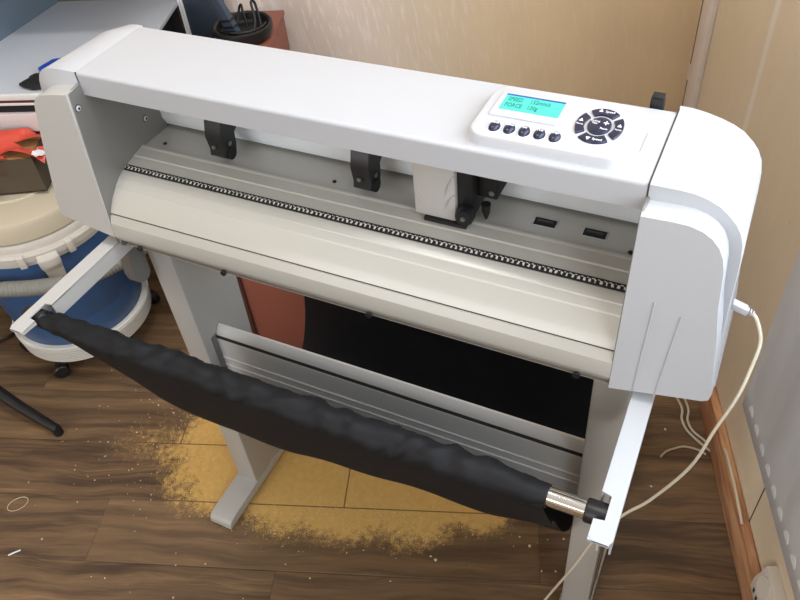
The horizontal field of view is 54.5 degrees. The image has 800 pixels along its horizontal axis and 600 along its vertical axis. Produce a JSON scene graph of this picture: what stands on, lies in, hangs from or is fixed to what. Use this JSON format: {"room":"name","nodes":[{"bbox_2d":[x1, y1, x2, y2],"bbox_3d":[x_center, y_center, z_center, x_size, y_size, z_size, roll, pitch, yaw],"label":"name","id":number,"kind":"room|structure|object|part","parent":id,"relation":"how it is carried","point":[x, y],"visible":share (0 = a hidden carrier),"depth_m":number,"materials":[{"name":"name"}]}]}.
{"room":"print shop","nodes":[
{"label":"print shop","id":0,"kind":"room"},
{"bbox_2d":[0,253,741,599],"bbox_3d":[-1.443,1.234,1.087,4.385,0.060,4.550,0,45,7],"label":"floor","id":1,"kind":"structure","parent":0,"point":[675,546],"depth_m":1.66,"materials":[{"name":"laminate"}]},
{"bbox_2d":[0,332,14,342],"bbox_3d":[-1.174,0.131,2.117,0.401,0.008,0.066,-28,48,-20],"label":"power cord","id":2,"kind":"object","parent":1,"relation":"on","point":[13,333],"visible":0.32,"depth_m":2.13,"materials":[{"name":"black plastic"}]},
{"bbox_2d":[7,497,27,510],"bbox_3d":[-0.863,0.461,1.755,0.039,0.002,0.042,16,49,21],"label":"ring","id":3,"kind":"object","parent":1,"relation":"on","point":[19,497],"visible":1,"depth_m":1.75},
{"bbox_2d":[0,386,63,436],"bbox_3d":[-1.089,0.205,1.952,0.597,0.123,0.492,16,49,21],"label":"chair base","id":4,"kind":"object","parent":1,"relation":"on","point":[6,397],"visible":1,"depth_m":1.89,"materials":[{"name":"black plastic"}]},
{"bbox_2d":[0,182,159,377],"bbox_3d":[-0.991,-0.057,1.928,0.830,0.512,0.469,-11,45,-4],"label":"vacuum cleaner","id":5,"kind":"object","parent":1,"relation":"on","point":[40,245],"visible":0.48,"depth_m":1.77,"materials":[{"name":"blue plastic"}]},
{"bbox_2d":[0,131,51,194],"bbox_3d":[-0.869,-0.309,1.740,0.160,0.087,0.123,-5,45,1],"label":"cardboard box","id":6,"kind":"object","parent":5,"relation":"on","point":[20,172],"visible":0.47,"depth_m":1.70,"materials":[{"name":"brown cardboard"}]},
{"bbox_3d":[-0.872,-0.334,1.713,0.156,0.005,0.116,-5,45,1],"label":"lid","id":7,"kind":"part","parent":6,"relation":"part of","materials":[{"name":"cardboard"}]},
{"bbox_2d":[0,128,44,162],"bbox_3d":[-0.901,-0.314,1.684,0.291,0.086,0.124,-2,45,4],"label":"bundle","id":8,"kind":"object","parent":6,"relation":"on","point":[7,137],"visible":0.89,"depth_m":1.68,"materials":[{"name":"red fabric"}]},
{"bbox_3d":[-0.881,-0.263,1.806,0.356,0.067,0.356,16,49,21],"label":"lid","id":9,"kind":"part","parent":5,"relation":"part of","materials":[{"name":"beige plastic"}]},
{"bbox_3d":[-0.874,0.160,2.004,0.032,0.028,0.032,16,49,21],"label":"caster stem","id":10,"kind":"part","parent":5,"relation":"part of","materials":[{"name":"black plastic"}]},
{"bbox_2d":[0,0,185,130],"bbox_3d":[-1.086,-0.491,1.942,1.055,1.120,0.515,0,45,7],"label":"desk","id":11,"kind":"object","parent":1,"relation":"on","point":[33,33],"visible":0.24,"depth_m":1.86,"materials":[{"name":"grey metal"}]},
{"bbox_3d":[-1.116,-0.426,1.708,1.055,0.005,0.013,0,45,7],"label":"rail","id":12,"kind":"part","parent":11,"relation":"part of","materials":[{"name":"white metal"}]},
{"bbox_3d":[-1.112,-0.396,1.741,1.055,0.043,0.019,0,45,7],"label":"panel","id":13,"kind":"part","parent":11,"relation":"part of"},
{"bbox_2d":[19,58,59,89],"bbox_3d":[-0.756,-0.492,1.689,0.111,0.019,0.124,16,49,21],"label":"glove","id":14,"kind":"object","parent":11,"relation":"on","point":[32,83],"visible":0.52,"depth_m":1.66,"materials":[{"name":"black fabric"}]},
{"bbox_2d":[0,0,177,93],"bbox_3d":[-1.095,-0.604,1.861,1.055,0.010,0.471,0,45,7],"label":"tabletop","id":15,"kind":"object","parent":11,"relation":"on","point":[56,28],"depth_m":1.87,"materials":[{"name":"metal"}]},
{"bbox_3d":[-0.577,-0.475,2.172,0.040,0.693,0.040,0,45,7],"label":"bench leg","id":16,"kind":"part","parent":11,"relation":"part of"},
{"bbox_3d":[-1.052,-0.520,2.215,1.055,0.613,0.015,0,45,7],"label":"modesty panel","id":17,"kind":"part","parent":11,"relation":"part of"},
{"bbox_2d":[177,0,223,37],"bbox_3d":[-0.485,-0.643,2.041,0.109,1.100,0.031,0,45,7],"label":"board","id":18,"kind":"object","parent":1,"relation":"on","point":[199,18],"visible":0.02,"depth_m":1.96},
{"bbox_2d":[214,10,289,50],"bbox_3d":[-0.346,-0.403,2.096,0.144,0.662,0.253,0,45,7],"label":"base cabinet","id":19,"kind":"object","parent":1,"relation":"on","point":[278,39],"visible":0.16,"depth_m":1.92,"materials":[{"name":"laminate"}]},
{"bbox_2d":[208,0,272,44],"bbox_3d":[-0.378,-0.704,1.772,0.142,0.223,0.143,28,54,30],"label":"basket","id":20,"kind":"object","parent":19,"relation":"on","point":[252,27],"visible":0.94,"depth_m":1.80,"materials":[{"name":"black plastic"}]},
{"bbox_3d":[-0.426,-0.692,1.756,0.102,0.210,0.031,0,45,7],"label":"slanted arm","id":21,"kind":"part","parent":20,"relation":"part of","materials":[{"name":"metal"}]},
{"bbox_2d":[236,276,304,347],"bbox_3d":[-0.305,-0.082,1.940,0.157,0.420,0.182,0,45,7],"label":"base cabinet","id":22,"kind":"object","parent":1,"relation":"on","point":[277,314],"visible":0.12,"depth_m":1.93,"materials":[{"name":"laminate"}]},
{"bbox_3d":[-0.385,-0.022,1.889,0.012,0.420,0.012,0,45,7],"label":"corner post","id":23,"kind":"part","parent":22,"relation":"part of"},
{"bbox_2d":[28,370,665,598],"bbox_3d":[-0.222,0.434,1.708,1.542,0.004,0.658,7,46,13],"label":"crumbs","id":24,"kind":"object","parent":1,"relation":"on","point":[651,486],"visible":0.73,"depth_m":1.67,"materials":[{"name":"food"}]},
{"bbox_2d":[10,24,761,599],"bbox_3d":[0.022,0.045,1.331,0.950,1.042,0.769,16,49,21],"label":"cutter","id":25,"kind":"object","parent":1,"relation":"on","point":[501,285],"visible":1,"depth_m":0.98,"materials":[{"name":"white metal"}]},
{"bbox_3d":[-0.483,-0.024,1.156,0.026,0.056,0.220,23,52,27],"label":"support arm","id":26,"kind":"part","parent":25,"relation":"part of","materials":[{"name":"white metal"}]},
{"bbox_3d":[-0.393,-0.228,1.142,0.004,0.255,0.186,16,49,21],"label":"plate","id":27,"kind":"part","parent":25,"relation":"part of","materials":[{"name":"white plastic"}]},
{"bbox_3d":[-0.338,0.092,1.505,0.049,0.734,0.134,16,49,21],"label":"stand leg","id":28,"kind":"part","parent":25,"relation":"part of","materials":[{"name":"grey metal"}]},
{"bbox_3d":[-0.328,0.127,1.483,0.002,0.190,0.030,16,49,21],"label":"mounting plate","id":29,"kind":"part","parent":25,"relation":"part of","materials":[{"name":"grey metal"}]},
{"bbox_3d":[-0.049,-0.040,1.078,0.718,0.006,0.141,16,49,21],"label":"rail","id":30,"kind":"part","parent":25,"relation":"part of","materials":[{"name":"beige metal"}]},
{"bbox_3d":[-0.032,-0.219,1.024,0.736,0.113,0.025,16,49,21],"label":"guide rail","id":31,"kind":"part","parent":25,"relation":"part of","materials":[{"name":"metal"}]},
{"bbox_3d":[0.079,-0.102,0.946,0.024,0.024,0.012,16,49,21],"label":"holder knob","id":32,"kind":"part","parent":25,"relation":"part of","materials":[{"name":"black plastic"}]},
{"bbox_3d":[0.140,-0.206,0.837,0.077,0.003,0.048,16,49,21],"label":"display frame","id":33,"kind":"part","parent":25,"relation":"part of","materials":[{"name":"white plastic"}]},
{"bbox_3d":[0.165,-0.185,0.824,0.167,0.014,0.105,16,49,21],"label":"control panel","id":34,"kind":"part","parent":25,"relation":"part of","materials":[{"name":"white plastic"}]},
{"bbox_3d":[0.324,0.276,1.244,0.049,0.734,0.134,16,49,21],"label":"stand leg","id":35,"kind":"part","parent":25,"relation":"part of","materials":[{"name":"white metal"}]},
{"bbox_3d":[0.251,0.179,0.868,0.026,0.056,0.214,16,49,21],"label":"support arm","id":36,"kind":"part","parent":25,"relation":"part of","materials":[{"name":"white metal"}]},
{"bbox_3d":[0.274,-0.043,0.880,0.004,0.255,0.186,16,49,21],"label":"plate","id":37,"kind":"part","parent":25,"relation":"part of","materials":[{"name":"white plastic"}]},
{"bbox_2d":[544,299,762,599],"bbox_3d":[0.233,0.357,1.106,0.376,0.884,0.069,-8,45,-1],"label":"cable","id":38,"kind":"object","parent":25,"relation":"attached to","point":[738,306],"visible":0.9,"depth_m":0.87,"materials":[{"name":"white plastic"}]},
{"bbox_2d":[660,446,705,456],"bbox_3d":[0.621,0.333,1.711,0.101,0.005,0.027,-4,45,3],"label":"cable","id":39,"kind":"object","parent":1,"relation":"on","point":[677,447],"visible":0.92,"depth_m":1.71,"materials":[{"name":"white plastic"}]},
{"bbox_2d":[684,399,708,446],"bbox_3d":[0.654,0.226,1.720,0.023,0.141,0.158,-11,45,-4],"label":"cable","id":40,"kind":"object","parent":1,"relation":"on","point":[685,400],"visible":0.66,"depth_m":1.76,"materials":[{"name":"white plastic"}]},
{"bbox_2d":[676,398,743,524],"bbox_3d":[0.658,0.308,1.637,0.046,0.141,0.387,-7,45,-1],"label":"cable","id":41,"kind":"object","parent":1,"relation":"on","point":[678,400],"visible":0.81,"depth_m":1.57,"materials":[{"name":"white plastic"}]},
{"bbox_2d":[224,0,701,111],"bbox_3d":[-1.423,-1.252,1.693,4.235,2.600,0.120,0,45,7],"label":"wall","id":42,"kind":"structure","parent":0,"point":[616,51],"depth_m":1.98,"materials":[{"name":"paint"}]},
{"bbox_2d":[696,0,799,599],"bbox_3d":[0.550,0.323,-0.117,0.150,2.600,4.520,0,45,7],"label":"wall","id":43,"kind":"structure","parent":0,"point":[751,79],"depth_m":1.45,"materials":[{"name":"beige paint"}]},
{"bbox_2d":[681,0,718,108],"bbox_3d":[0.657,-1.127,1.331,0.017,2.600,0.090,0,45,7],"label":"trim","id":44,"kind":"structure","parent":43,"relation":"attached to","point":[708,9],"depth_m":1.84,"materials":[{"name":"beige wood"}]},
{"bbox_2d":[699,385,760,599],"bbox_3d":[0.561,1.252,0.733,0.020,0.090,4.400,0,45,7],"label":"baseboard","id":45,"kind":"structure","parent":43,"relation":"attached to","point":[744,553],"depth_m":1.55,"materials":[{"name":"orange wood"}]},
{"bbox_2d":[750,566,786,599],"bbox_3d":[0.634,0.529,1.329,0.032,0.080,0.120,0,45,7],"label":"wall socket","id":46,"kind":"object","parent":43,"relation":"attached to","point":[766,585],"visible":1,"depth_m":1.33,"materials":[{"name":"white plastic"}]},
{"bbox_2d":[742,250,799,599],"bbox_3d":[0.518,0.487,0.608,0.088,0.505,1.398,0,45,7],"label":"curtain","id":47,"kind":"object","parent":43,"relation":"attached to","point":[771,402],"visible":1,"depth_m":1.09,"materials":[{"name":"fabric"}]}
]}

